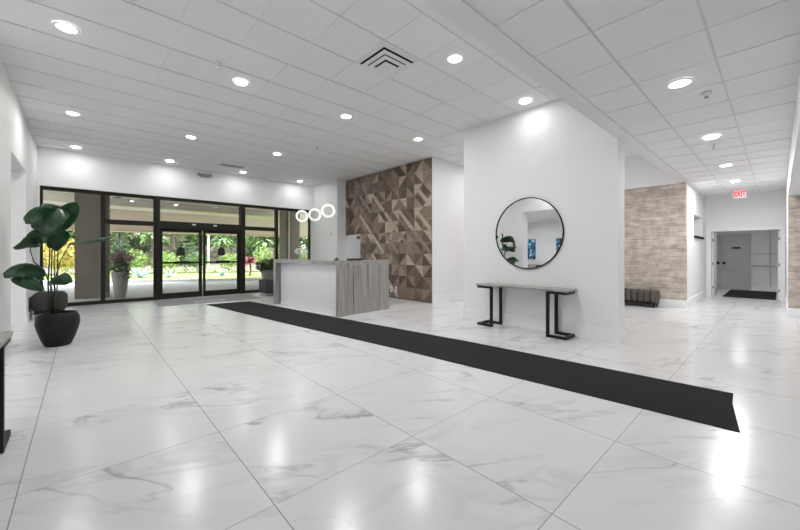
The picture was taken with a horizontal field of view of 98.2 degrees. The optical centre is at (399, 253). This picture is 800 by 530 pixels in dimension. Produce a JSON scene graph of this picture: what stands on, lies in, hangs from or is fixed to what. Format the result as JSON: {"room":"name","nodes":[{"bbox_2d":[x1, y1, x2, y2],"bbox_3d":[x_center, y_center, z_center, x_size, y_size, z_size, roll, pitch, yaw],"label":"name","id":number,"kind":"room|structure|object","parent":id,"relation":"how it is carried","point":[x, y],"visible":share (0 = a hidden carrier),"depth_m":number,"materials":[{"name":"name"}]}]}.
{"room":"lobby","nodes":[
{"label":"lobby","id":0,"kind":"room"},
{"bbox_2d":[0,60,36,331],"bbox_3d":[-3.583,-0.680,2.414,0.370,4.100,16.800,0,0,-42],"label":"wall","id":1,"kind":"structure","parent":0,"point":[18,146],"depth_m":6.04,"materials":[{"name":"white paint"}]},
{"bbox_2d":[5,310,33,349],"bbox_3d":[-3.407,1.290,2.508,0.018,0.160,16.300,0,0,-42],"label":"baseboard","id":2,"kind":"structure","parent":1,"relation":"attached to","point":[29,314],"depth_m":6.87,"materials":[{"name":"white paint"}]},
{"bbox_2d":[37,146,313,291],"bbox_3d":[-6.380,-0.680,11.036,7.880,4.100,0.300,0,0,-42],"label":"wall","id":3,"kind":"structure","parent":0,"point":[55,167],"depth_m":10.13,"materials":[{"name":"white paint"}]},
{"bbox_2d":[40,186,102,306],"bbox_3d":[-8.526,-0.155,9.033,1.190,3.050,0.120,0,0,-42],"label":"window","id":4,"kind":"structure","parent":3,"relation":"in","point":[42,188],"depth_m":9.22,"materials":[{"name":"brown metal"}]},
{"bbox_2d":[103,191,155,303],"bbox_3d":[-7.652,-0.155,9.833,1.180,3.050,0.120,0,0,-42],"label":"window","id":5,"kind":"structure","parent":3,"relation":"in","point":[105,221],"depth_m":9.82,"materials":[{"name":"brown metal"}]},
{"bbox_2d":[156,196,243,299],"bbox_3d":[-6.277,-0.165,11.042,2.480,3.070,0.230,0,0,-42],"label":"door","id":6,"kind":"structure","parent":3,"relation":"in","point":[161,226],"depth_m":10.99,"materials":[{"name":"brown metal"}]},
{"bbox_2d":[197,173,211,177],"bbox_3d":[-6.176,-2.462,10.946,0.415,0.105,0.105,0,0,-42],"label":"emergency light","id":7,"kind":"object","parent":3,"relation":"attached to","point":[198,174],"visible":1,"depth_m":10.94,"materials":[{"name":"grey plastic"}]},
{"bbox_2d":[244,204,276,292],"bbox_3d":[-4.958,-0.155,12.296,1.160,3.050,0.120,0,0,-42],"label":"window","id":8,"kind":"structure","parent":3,"relation":"in","point":[274,229],"depth_m":12.27,"materials":[{"name":"brown metal"}]},
{"bbox_2d":[277,207,309,259],"bbox_3d":[-4.036,-0.155,13.140,1.340,3.050,0.120,0,0,-42],"label":"window","id":9,"kind":"structure","parent":3,"relation":"in","point":[278,208],"depth_m":13.19,"materials":[{"name":"brown metal"}]},
{"bbox_2d":[0,0,638,185],"bbox_3d":[-0.898,-2.679,8.665,12.030,0.103,10.600,0,0,-42],"label":"ceiling","id":10,"kind":"structure","parent":0,"point":[142,77],"depth_m":5.43,"materials":[{"name":"tile"}]},
{"bbox_2d":[53,21,79,33],"bbox_3d":[-3.883,-2.618,4.038,0.228,0.024,0.228,0,0,-42],"label":"recessed light","id":11,"kind":"object","parent":10,"relation":"in","point":[65,27],"visible":1,"depth_m":4.02,"materials":[{"name":"white"}]},
{"bbox_2d":[65,111,80,115],"bbox_3d":[-6.137,-2.618,6.503,0.228,0.024,0.228,0,0,-42],"label":"recessed light","id":12,"kind":"object","parent":10,"relation":"in","point":[73,113],"visible":1,"depth_m":6.47,"materials":[{"name":"white plastic"}]},
{"bbox_2d":[185,135,196,138],"bbox_3d":[-4.725,-2.618,7.834,0.228,0.024,0.228,0,0,-42],"label":"recessed light","id":13,"kind":"object","parent":10,"relation":"in","point":[186,136],"visible":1,"depth_m":7.81,"materials":[{"name":"white"}]},
{"bbox_2d":[218,163,246,168],"bbox_3d":[-5.028,-2.620,10.417,0.720,0.020,0.340,0,0,-42],"label":"ceiling vent","id":14,"kind":"object","parent":10,"relation":"in","point":[220,164],"visible":1,"depth_m":10.42,"materials":[{"name":"white metal"}]},
{"bbox_2d":[233,78,248,85],"bbox_3d":[-2.445,-2.618,5.326,0.228,0.024,0.228,0,0,-42],"label":"recessed light","id":15,"kind":"object","parent":10,"relation":"in","point":[241,82],"visible":1,"depth_m":5.29,"materials":[{"name":"white plastic"}]},
{"bbox_2d":[296,158,307,221],"bbox_3d":[-2.729,-1.747,9.652,0.336,1.766,0.110,0,0,-16],"label":"pendant","id":16,"kind":"object","parent":10,"relation":"hanging from","point":[300,211],"visible":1,"depth_m":9.62,"materials":[{"name":"white"}]},
{"bbox_2d":[308,153,320,220],"bbox_3d":[-2.242,-1.737,9.119,0.336,1.786,0.110,0,0,-14],"label":"pendant","id":17,"kind":"object","parent":10,"relation":"hanging from","point":[314,209],"visible":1,"depth_m":9.09,"materials":[{"name":"white"}]},
{"bbox_2d":[321,147,334,217],"bbox_3d":[-1.792,-1.756,8.627,0.348,1.749,0.110,0,0,-12],"label":"pendant","id":18,"kind":"object","parent":10,"relation":"hanging from","point":[325,205],"visible":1,"depth_m":8.60,"materials":[{"name":"white"}]},
{"bbox_2d":[340,114,351,118],"bbox_3d":[-1.034,-2.618,6.643,0.228,0.024,0.228,0,0,-42],"label":"recessed light","id":19,"kind":"object","parent":10,"relation":"in","point":[345,116],"visible":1,"depth_m":6.61,"materials":[{"name":"white"}]},
{"bbox_2d":[356,44,416,77],"bbox_3d":[-0.183,-2.586,4.772,0.600,0.088,0.600,0,0,-42],"label":"ceiling vent","id":20,"kind":"object","parent":10,"relation":"in","point":[385,60],"visible":1,"depth_m":4.70,"materials":[{"name":"white metal"}]},
{"bbox_2d":[413,137,422,140],"bbox_3d":[0.419,-2.618,7.973,0.228,0.024,0.228,0,0,-42],"label":"recessed light","id":21,"kind":"object","parent":10,"relation":"in","point":[416,138],"visible":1,"depth_m":7.94,"materials":[{"name":"white"}]},
{"bbox_2d":[446,54,462,62],"bbox_3d":[0.739,-2.618,4.674,0.228,0.024,0.228,0,0,-42],"label":"recessed light","id":22,"kind":"object","parent":10,"relation":"in","point":[453,58],"visible":1,"depth_m":4.65,"materials":[{"name":"white plastic"}]},
{"bbox_2d":[518,98,531,103],"bbox_3d":[2.164,-2.618,5.991,0.228,0.024,0.228,0,0,-42],"label":"recessed light","id":23,"kind":"object","parent":10,"relation":"in","point":[526,100],"visible":1,"depth_m":5.96,"materials":[{"name":"white"}]},
{"bbox_2d":[310,179,359,259],"bbox_3d":[-1.903,-0.680,13.993,2.720,4.100,1.980,0,0,-42],"label":"wall","id":24,"kind":"structure","parent":0,"point":[342,246],"depth_m":12.76,"materials":[{"name":"white paint"}]},
{"bbox_2d":[345,157,431,302],"bbox_3d":[-0.510,-0.630,11.080,0.177,4.000,4.200,0,0,-42],"label":"wall","id":25,"kind":"structure","parent":0,"point":[390,210],"depth_m":10.45,"materials":[{"name":"brown wood"}]},
{"bbox_2d":[0,288,799,529],"bbox_3d":[2.033,1.430,7.483,24.900,0.120,16.700,0,0,-42],"label":"floor","id":26,"kind":"structure","parent":0,"point":[202,416],"depth_m":2.71,"materials":[{"name":"tile"}]},
{"bbox_2d":[0,330,12,453],"bbox_3d":[-2.510,0.978,1.878,0.385,0.785,1.700,0,0,-42],"label":"console table","id":27,"kind":"object","parent":26,"relation":"on","point":[5,336],"visible":1,"depth_m":2.38,"materials":[{"name":"black metal"}]},
{"bbox_2d":[30,291,67,319],"bbox_3d":[-7.579,1.101,7.501,0.560,0.542,0.600,0,0,-42],"label":"ottoman","id":28,"kind":"object","parent":26,"relation":"on","point":[35,306],"visible":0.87,"depth_m":7.25,"materials":[{"name":"grey fabric"}]},
{"bbox_2d":[3,202,112,346],"bbox_3d":[-5.029,0.284,4.971,1.601,2.172,0.857,0,0,24],"label":"potted plant","id":29,"kind":"object","parent":26,"relation":"on","point":[49,222],"visible":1,"depth_m":5.04,"materials":[{"name":"green plant"}]},
{"bbox_2d":[154,294,262,306],"bbox_3d":[-5.595,1.366,10.196,2.600,0.008,1.340,0,0,-39],"label":"mat","id":30,"kind":"object","parent":26,"relation":"on","point":[162,303],"visible":1,"depth_m":10.02,"materials":[{"name":"grey carpet"}]},
{"bbox_2d":[259,279,272,296],"bbox_3d":[-4.167,1.111,11.299,0.660,0.522,0.600,0,0,-42],"label":"ottoman","id":31,"kind":"object","parent":26,"relation":"on","point":[265,285],"visible":0.51,"depth_m":10.98,"materials":[{"name":"grey fabric"}]},
{"bbox_2d":[273,259,388,316],"bbox_3d":[-1.854,0.767,8.973,2.880,1.205,1.550,0,0,43],"label":"reception desk","id":32,"kind":"object","parent":26,"relation":"on","point":[340,288],"visible":1,"depth_m":8.18,"materials":[{"name":"grey stone"}]},
{"bbox_2d":[273,259,388,264],"bbox_3d":[-1.854,0.210,8.973,2.880,0.090,1.550,0,0,43],"label":"countertop","id":33,"kind":"structure","parent":32,"relation":"on","point":[296,261],"depth_m":8.07,"materials":[{"name":"grey stone"}]},
{"bbox_2d":[347,258,362,260],"bbox_3d":[-1.037,0.142,7.989,0.200,0.045,0.320,0,0,44],"label":"desk tray","id":34,"kind":"object","parent":32,"relation":"on","point":[350,259],"visible":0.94,"depth_m":7.92,"materials":[{"name":"black plastic"}]},
{"bbox_2d":[206,301,739,432],"bbox_3d":[-0.936,1.366,6.348,10.223,0.008,1.073,0,0,40],"label":"runner mat","id":35,"kind":"object","parent":26,"relation":"on","point":[707,406],"visible":1,"depth_m":4.06,"materials":[{"name":"grey carpet"}]},
{"bbox_2d":[476,283,576,339],"bbox_3d":[2.182,0.978,6.183,0.385,0.785,1.700,0,0,-42],"label":"console table","id":36,"kind":"object","parent":26,"relation":"on","point":[549,290],"visible":1,"depth_m":5.89,"materials":[{"name":"black metal"}]},
{"bbox_2d":[624,288,659,307],"bbox_3d":[5.988,1.157,9.366,0.440,0.425,1.620,0,0,-42],"label":"bench","id":37,"kind":"object","parent":26,"relation":"on","point":[639,296],"visible":0.5,"depth_m":8.86,"materials":[{"name":"grey fabric"}]},
{"bbox_2d":[722,290,775,299],"bbox_3d":[11.688,1.364,11.557,2.950,0.012,1.160,0,0,-42],"label":"floor mat","id":38,"kind":"object","parent":26,"relation":"on","point":[732,293],"visible":1,"depth_m":11.42,"materials":[{"name":"grey carpet"}]},
{"bbox_2d":[432,157,463,295],"bbox_3d":[2.384,-0.630,10.996,4.240,4.000,0.190,0,0,-42],"label":"wall","id":39,"kind":"structure","parent":0,"point":[447,177],"depth_m":9.90,"materials":[{"name":"white paint"}]},
{"bbox_2d":[432,292,463,302],"bbox_3d":[2.344,1.270,10.817,3.940,0.200,0.020,0,0,-42],"label":"baseboard","id":40,"kind":"structure","parent":39,"relation":"attached to","point":[455,296],"depth_m":9.90,"materials":[{"name":"white paint"}]},
{"bbox_2d":[464,99,623,329],"bbox_3d":[2.463,-0.630,6.450,0.340,4.000,2.885,0,0,-42],"label":"wall","id":41,"kind":"structure","parent":0,"point":[551,152],"depth_m":5.98,"materials":[{"name":"white paint"}]},
{"bbox_2d":[496,197,563,268],"bbox_3d":[2.324,-0.365,6.326,0.028,1.304,1.304,0,0,-42],"label":"round mirror","id":42,"kind":"object","parent":41,"relation":"attached to","point":[530,231],"visible":1,"depth_m":6.29,"materials":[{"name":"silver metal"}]},
{"bbox_2d":[463,308,625,343],"bbox_3d":[2.463,1.270,6.450,0.380,0.200,2.925,0,0,-42],"label":"baseboard","id":43,"kind":"structure","parent":41,"relation":"attached to","point":[589,332],"depth_m":5.97,"materials":[{"name":"white paint"}]},
{"bbox_2d":[465,0,799,196],"bbox_3d":[4.618,-1.829,5.152,15.430,0.103,1.630,0,0,-42],"label":"ceiling","id":44,"kind":"structure","parent":0,"point":[622,56],"depth_m":3.35,"materials":[{"name":"tile"}]},
{"bbox_2d":[666,78,693,88],"bbox_3d":[2.922,-1.768,3.621,0.228,0.024,0.228,0,0,-42],"label":"recessed light","id":45,"kind":"object","parent":44,"relation":"in","point":[682,82],"visible":1,"depth_m":3.59,"materials":[{"name":"white plastic"}]},
{"bbox_2d":[701,91,711,98],"bbox_3d":[3.410,-1.752,3.858,0.100,0.055,0.100,0,0,-42],"label":"smoke detector","id":46,"kind":"object","parent":44,"relation":"attached to","point":[705,95],"visible":1,"depth_m":3.83,"materials":[{"name":"white plastic"}]},
{"bbox_2d":[701,134,720,139],"bbox_3d":[4.760,-1.768,5.301,0.228,0.024,0.228,0,0,-42],"label":"recessed light","id":47,"kind":"object","parent":44,"relation":"in","point":[709,137],"visible":1,"depth_m":5.27,"materials":[{"name":"white plastic"}]},
{"bbox_2d":[719,164,733,166],"bbox_3d":[6.569,-1.768,6.983,0.228,0.024,0.228,0,0,-42],"label":"recessed light","id":48,"kind":"object","parent":44,"relation":"in","point":[722,165],"visible":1,"depth_m":6.95,"materials":[{"name":"white"}]},
{"bbox_2d":[733,189,746,198],"bbox_3d":[9.465,-1.657,9.652,0.063,0.245,0.270,0,0,-42],"label":"exit sign","id":49,"kind":"object","parent":44,"relation":"hanging from","point":[739,193],"visible":1,"depth_m":9.63,"materials":[{"name":"white plastic"}]},
{"bbox_2d":[624,155,678,189],"bbox_3d":[5.450,-2.240,10.473,0.260,0.980,4.720,0,0,-42],"label":"wall","id":50,"kind":"structure","parent":0,"point":[639,172],"depth_m":9.22,"materials":[{"name":"white paint"}]},
{"bbox_2d":[624,183,686,300],"bbox_3d":[5.516,-0.290,10.445,0.200,2.920,4.850,0,0,-42],"label":"brick wall","id":51,"kind":"structure","parent":0,"point":[655,217],"depth_m":9.01,"materials":[{"name":"beige brick"}]},
{"bbox_2d":[624,299,687,308],"bbox_3d":[5.512,1.270,10.435,0.220,0.200,4.860,0,0,-42],"label":"baseboard","id":52,"kind":"structure","parent":51,"relation":"attached to","point":[663,302],"depth_m":8.76,"materials":[{"name":"white paint"}]},
{"bbox_2d":[687,184,705,298],"bbox_3d":[8.413,-0.255,10.079,3.580,3.250,0.380,0,0,-42],"label":"wall","id":53,"kind":"structure","parent":0,"point":[696,202],"depth_m":9.78,"materials":[{"name":"white paint"}]},
{"bbox_2d":[421,0,707,197],"bbox_3d":[4.004,-2.249,5.824,15.430,0.962,0.190,0,0,-42],"label":"ceiling beam","id":54,"kind":"structure","parent":53,"relation":"attached to","point":[460,13],"depth_m":3.32,"materials":[{"name":"paint"}]},
{"bbox_2d":[687,290,705,306],"bbox_3d":[8.459,1.270,9.850,3.340,0.200,0.020,0,0,-42],"label":"baseboard","id":55,"kind":"structure","parent":53,"relation":"attached to","point":[700,296],"depth_m":9.65,"materials":[{"name":"white paint"}]},
{"bbox_2d":[706,190,785,294],"bbox_3d":[10.206,-0.265,10.622,0.200,3.270,3.100,0,0,-42],"label":"wall","id":56,"kind":"structure","parent":0,"point":[762,209],"depth_m":10.29,"materials":[{"name":"white paint"}]},
{"bbox_2d":[706,226,784,301],"bbox_3d":[10.627,0.300,10.688,0.990,2.140,1.670,0,0,-42],"label":"door frame","id":57,"kind":"structure","parent":56,"relation":"in","point":[711,237],"depth_m":10.81,"materials":[{"name":"white paint"}]},
{"bbox_2d":[714,230,777,289],"bbox_3d":[11.682,0.145,11.972,3.800,2.450,3.100,0,0,-42],"label":"wall","id":58,"kind":"structure","parent":0,"point":[760,239],"depth_m":12.70,"materials":[{"name":"white paint"}]},
{"bbox_2d":[717,234,750,289],"bbox_3d":[12.511,0.320,13.502,0.110,2.100,1.640,0,0,-42],"label":"door","id":59,"kind":"structure","parent":58,"relation":"in","point":[733,250],"depth_m":13.24,"materials":[{"name":"grey paint"}]},
{"bbox_2d":[752,230,770,286],"bbox_3d":[13.486,0.065,12.489,0.040,2.290,1.130,0,0,-42],"label":"trim","id":60,"kind":"structure","parent":58,"relation":"attached to","point":[770,230],"depth_m":12.54,"materials":[{"name":"grey paint"}]},
{"bbox_2d":[751,286,777,290],"bbox_3d":[13.473,1.290,12.518,0.020,0.160,1.190,0,0,-42],"label":"baseboard","id":61,"kind":"structure","parent":58,"relation":"attached to","point":[760,288],"depth_m":12.67,"materials":[{"name":"white paint"}]},
{"bbox_2d":[786,199,787,304],"bbox_3d":[9.769,0.065,8.507,3.300,2.610,0.370,0,0,-42],"label":"wall","id":62,"kind":"structure","parent":0,"point":[787,199],"depth_m":7.83,"materials":[{"name":"white paint"}]},
{"bbox_2d":[785,295,799,317],"bbox_3d":[10.886,1.270,7.168,3.460,0.200,3.885,0,0,-42],"label":"baseboard","id":63,"kind":"structure","parent":62,"relation":"attached to","point":[791,312],"depth_m":7.37,"materials":[{"name":"white paint"}]},
{"bbox_2d":[786,63,799,204],"bbox_3d":[5.344,-1.555,4.359,15.430,0.650,0.520,0,0,-42],"label":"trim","id":64,"kind":"structure","parent":62,"relation":"attached to","point":[793,176],"depth_m":4.77,"materials":[{"name":"paint"}]},
{"bbox_2d":[788,195,799,308],"bbox_3d":[9.682,-0.040,6.053,0.140,2.420,3.865,0,0,-42],"label":"brick wall","id":65,"kind":"structure","parent":0,"point":[793,201],"depth_m":7.37,"materials":[{"name":"beige brick"}]},
{"label":"outside","id":66,"kind":"structure","parent":0,"visible":0},
{"bbox_2d":[295,248,300,255],"bbox_3d":[-4.474,-0.062,15.189,0.327,0.343,0.104,0,0,-42],"label":"wall fixture","id":67,"kind":"object","parent":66,"point":[296,249],"visible":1,"depth_m":15.19,"materials":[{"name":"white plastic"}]},
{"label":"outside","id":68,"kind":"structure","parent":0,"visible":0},
{"bbox_2d":[43,280,258,301],"bbox_3d":[-18.930,1.450,31.811,75.000,0.120,47.500,0,0,-42],"label":"driveway","id":69,"kind":"structure","parent":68,"point":[135,289],"depth_m":14.09,"materials":[{"name":"concrete"}]},
{"bbox_2d":[74,193,109,298],"bbox_3d":[-9.745,-0.295,10.981,0.820,3.370,0.840,0,0,-42],"label":"porch column","id":70,"kind":"structure","parent":69,"relation":"on","point":[87,224],"depth_m":10.64,"materials":[{"name":"beige paint"}]},
{"bbox_2d":[43,190,307,237],"bbox_3d":[-7.504,-1.560,15.714,38.135,1.140,8.080,0,0,-42],"label":"entrance canopy","id":71,"kind":"object","parent":70,"relation":"on","point":[121,208],"visible":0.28,"depth_m":16.02,"materials":[{"name":"beige paint"}]},
{"bbox_2d":[108,249,136,297],"bbox_3d":[-8.684,0.619,10.825,0.755,1.542,0.716,0,0,-42],"label":"potted plant","id":72,"kind":"object","parent":69,"relation":"on","point":[120,277],"visible":1,"depth_m":10.68,"materials":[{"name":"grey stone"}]},
{"bbox_2d":[43,278,261,282],"bbox_3d":[-8.066,1.330,19.735,46.175,0.120,4.183,0,0,-25],"label":"kerb","id":73,"kind":"object","parent":69,"relation":"on","point":[216,279],"visible":0.23,"depth_m":17.03,"materials":[{"name":"grey concrete"}]},
{"bbox_2d":[255,258,272,278],"bbox_3d":[-5.308,0.784,14.271,1.236,1.213,1.056,0,0,-42],"label":"potted plant","id":74,"kind":"object","parent":69,"relation":"on","point":[266,269],"visible":0.56,"depth_m":13.90,"materials":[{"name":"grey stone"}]},
{"bbox_2d":[279,210,299,258],"bbox_3d":[-4.995,-0.295,15.745,0.640,3.370,0.820,0,0,-42],"label":"porch column","id":75,"kind":"structure","parent":69,"relation":"on","point":[289,226],"depth_m":15.47,"materials":[{"name":"beige paint"}]},
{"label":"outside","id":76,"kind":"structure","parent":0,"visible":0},
{"bbox_2d":[43,272,261,280],"bbox_3d":[-19.774,1.355,32.734,75.000,0.070,45.000,0,0,-42],"label":"lawn","id":77,"kind":"structure","parent":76,"point":[253,274],"depth_m":19.72,"materials":[{"name":"plant"}]},
{"bbox_2d":[113,232,124,254],"bbox_3d":[-15.063,0.055,18.612,0.520,2.530,0.520,0,0,-42],"label":"lamp post","id":78,"kind":"object","parent":77,"relation":"on","point":[113,232],"visible":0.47,"depth_m":18.58,"materials":[{"name":"black metal"}]},
{"bbox_2d":[131,267,151,277],"bbox_3d":[-14.095,1.032,18.826,1.546,0.576,1.348,0,0,-5],"label":"agave","id":79,"kind":"object","parent":77,"relation":"on","point":[137,272],"visible":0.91,"depth_m":18.63,"materials":[{"name":"blue plant"}]},
{"bbox_2d":[43,263,260,275],"bbox_3d":[-22.304,1.265,35.501,75.000,0.110,36.500,0,0,-42],"label":"garden bed","id":80,"kind":"object","parent":77,"relation":"on","point":[216,266],"visible":0.1,"depth_m":25.89,"materials":[{"name":"plant"}]},
{"bbox_2d":[43,243,68,272],"bbox_3d":[-21.025,-0.003,21.127,1.392,2.436,1.523,0,0,6],"label":"shrub","id":81,"kind":"object","parent":80,"relation":"on","point":[44,245],"visible":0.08,"depth_m":20.75,"materials":[{"name":"yellow plant"}]},
{"bbox_2d":[43,228,73,264],"bbox_3d":[-27.422,-1.673,27.676,5.202,5.818,3.934,0,0,-42],"label":"tree","id":82,"kind":"object","parent":80,"relation":"on","point":[71,232],"visible":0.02,"depth_m":27.73,"materials":[{"name":"green plant"}]},
{"bbox_2d":[44,239,73,272],"bbox_3d":[-18.755,0.134,19.405,1.705,2.162,1.436,0,0,-42],"label":"shrub","id":83,"kind":"object","parent":80,"relation":"on","point":[69,253],"visible":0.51,"depth_m":19.21,"materials":[{"name":"yellow plant"}]},
{"bbox_2d":[110,238,132,263],"bbox_3d":[-18.895,0.075,23.156,1.850,2.280,1.480,0,0,-42],"label":"shrub","id":84,"kind":"object","parent":80,"relation":"on","point":[114,247],"visible":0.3,"depth_m":23.12,"materials":[{"name":"green plant"}]},
{"bbox_2d":[110,232,138,262],"bbox_3d":[-21.643,-1.585,25.956,3.235,5.631,3.874,0,0,33],"label":"tree","id":85,"kind":"object","parent":80,"relation":"on","point":[113,235],"visible":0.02,"depth_m":26.12,"materials":[{"name":"green plant"}]},
{"bbox_2d":[110,232,151,264],"bbox_3d":[-23.923,-1.678,30.883,4.979,5.840,4.212,0,0,-42],"label":"tree","id":86,"kind":"object","parent":80,"relation":"on","point":[132,242],"visible":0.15,"depth_m":30.84,"materials":[{"name":"green plant"}]},
{"bbox_2d":[126,249,150,271],"bbox_3d":[-16.460,0.464,21.533,1.492,1.505,1.300,0,0,-12],"label":"shrub","id":87,"kind":"object","parent":80,"relation":"on","point":[137,263],"visible":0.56,"depth_m":21.54,"materials":[{"name":"green plant"}]},
{"bbox_2d":[136,233,172,269],"bbox_3d":[-17.429,-0.105,24.629,2.299,2.637,2.468,0,0,-42],"label":"palm","id":88,"kind":"object","parent":80,"relation":"on","point":[150,235],"visible":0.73,"depth_m":24.39,"materials":[{"name":"green plant"}]},
{"bbox_2d":[140,233,186,267],"bbox_3d":[-18.913,-1.634,28.615,4.450,5.734,3.623,0,0,-42],"label":"tree","id":89,"kind":"object","parent":80,"relation":"on","point":[172,238],"visible":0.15,"depth_m":28.70,"materials":[{"name":"green plant"}]},
{"bbox_2d":[150,251,179,270],"bbox_3d":[-15.295,0.520,22.612,1.696,1.402,1.344,0,0,-42],"label":"shrub","id":90,"kind":"object","parent":80,"relation":"on","point":[166,254],"visible":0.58,"depth_m":22.61,"materials":[{"name":"green plant"}]},
{"bbox_2d":[43,244,307,267],"bbox_3d":[-23.196,0.039,36.539,32.654,2.442,1.664,0,0,-42],"label":"hedge","id":91,"kind":"object","parent":80,"relation":"on","point":[213,254],"visible":0.1,"depth_m":38.38,"materials":[{"name":"plant"}]},
{"bbox_2d":[173,242,197,269],"bbox_3d":[-15.897,0.175,25.799,1.814,2.081,1.531,0,0,-42],"label":"shrub","id":92,"kind":"object","parent":80,"relation":"on","point":[187,250],"visible":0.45,"depth_m":25.60,"materials":[{"name":"green plant"}]},
{"bbox_2d":[163,233,220,246],"bbox_3d":[-24.447,-2.230,41.074,6.878,6.916,5.341,0,0,-42],"label":"tree","id":93,"kind":"object","parent":80,"relation":"on","point":[164,233],"visible":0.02,"depth_m":40.19,"materials":[{"name":"green plant"}]},
{"bbox_2d":[168,234,217,257],"bbox_3d":[-20.228,-1.869,34.541,4.792,6.174,4.071,0,0,-42],"label":"tree","id":94,"kind":"object","parent":80,"relation":"on","point":[191,238],"visible":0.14,"depth_m":33.23,"materials":[{"name":"green plant"}]},
{"bbox_2d":[184,252,210,269],"bbox_3d":[-13.891,0.545,23.867,1.731,1.345,1.326,0,0,-42],"label":"shrub","id":95,"kind":"object","parent":80,"relation":"on","point":[194,265],"visible":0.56,"depth_m":23.62,"materials":[{"name":"green plant"}]},
{"bbox_2d":[206,238,234,267],"bbox_3d":[-14.203,-0.005,27.470,2.565,2.436,2.339,0,0,-42],"label":"palm","id":96,"kind":"object","parent":80,"relation":"on","point":[222,241],"visible":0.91,"depth_m":27.29,"materials":[{"name":"green plant"}]},
{"bbox_2d":[218,253,236,268],"bbox_3d":[-12.386,0.584,25.273,1.676,1.268,1.318,0,0,-42],"label":"shrub","id":97,"kind":"object","parent":80,"relation":"on","point":[233,256],"visible":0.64,"depth_m":25.07,"materials":[{"name":"green plant"}]},
{"bbox_2d":[215,235,257,265],"bbox_3d":[-15.029,-1.586,31.992,3.353,5.655,3.932,0,0,42],"label":"tree","id":98,"kind":"object","parent":80,"relation":"on","point":[248,239],"visible":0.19,"depth_m":31.98,"materials":[{"name":"green plant"}]},
{"bbox_2d":[245,236,278,260],"bbox_3d":[-15.396,-1.763,39.049,5.242,5.961,3.785,0,0,-42],"label":"tree","id":99,"kind":"object","parent":80,"relation":"on","point":[249,253],"visible":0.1,"depth_m":38.09,"materials":[{"name":"green plant"}]},
{"bbox_2d":[252,246,273,265],"bbox_3d":[-10.617,0.317,26.847,1.321,1.797,1.656,0,0,25],"label":"shrub","id":100,"kind":"object","parent":80,"relation":"on","point":[261,257],"visible":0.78,"depth_m":26.69,"materials":[{"name":"green plant"}]},
{"bbox_2d":[253,239,273,258],"bbox_3d":[-11.624,0.005,29.887,2.399,2.417,2.595,0,0,-42],"label":"palm","id":101,"kind":"object","parent":80,"relation":"on","point":[267,241],"visible":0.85,"depth_m":29.67,"materials":[{"name":"green plant"}]},
{"bbox_2d":[256,237,278,247],"bbox_3d":[-18.412,-2.134,46.885,6.015,6.706,5.638,0,0,-42],"label":"tree","id":102,"kind":"object","parent":80,"relation":"on","point":[258,237],"visible":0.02,"depth_m":46.81,"materials":[{"name":"green plant"}]},
{"bbox_2d":[300,238,307,259],"bbox_3d":[-10.089,-1.604,36.754,4.315,5.688,3.974,0,0,-42],"label":"tree","id":103,"kind":"object","parent":80,"relation":"on","point":[303,241],"visible":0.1,"depth_m":37.30,"materials":[{"name":"green plant"}]},
{"bbox_2d":[300,251,307,259],"bbox_3d":[-8.300,0.471,28.964,1.437,1.498,1.509,0,0,4],"label":"shrub","id":104,"kind":"object","parent":80,"relation":"on","point":[302,254],"visible":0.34,"depth_m":29.02,"materials":[{"name":"green plant"}]},
{"bbox_2d":[52,265,259,275],"bbox_3d":[-13.181,1.025,21.070,11.752,0.602,1.140,0,0,-28],"label":"flower border","id":105,"kind":"object","parent":77,"relation":"on","point":[174,268],"visible":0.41,"depth_m":21.05,"materials":[{"name":"plant"}]},
{"bbox_2d":[163,270,177,276],"bbox_3d":[-12.832,1.117,19.229,1.006,0.405,1.068,0,0,-1],"label":"agave","id":106,"kind":"object","parent":77,"relation":"on","point":[165,272],"visible":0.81,"depth_m":19.22,"materials":[{"name":"blue plant"}]},
{"bbox_2d":[207,235,209,275],"bbox_3d":[-11.241,-0.020,20.346,0.280,2.680,0.280,0,0,-42],"label":"lamp post","id":107,"kind":"object","parent":77,"relation":"on","point":[207,235],"visible":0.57,"depth_m":20.31,"materials":[{"name":"white metal"}]},
{"bbox_2d":[214,269,227,275],"bbox_3d":[-10.575,1.111,20.514,1.079,0.418,0.910,0,0,-42],"label":"agave","id":108,"kind":"object","parent":77,"relation":"on","point":[222,272],"visible":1,"depth_m":20.34,"materials":[{"name":"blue plant"}]},
{"bbox_2d":[236,257,259,274],"bbox_3d":[-9.109,0.775,21.011,1.698,1.107,1.689,0,0,-42],"label":"cordyline","id":109,"kind":"object","parent":77,"relation":"on","point":[249,260],"visible":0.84,"depth_m":20.88,"materials":[{"name":"red plant"}]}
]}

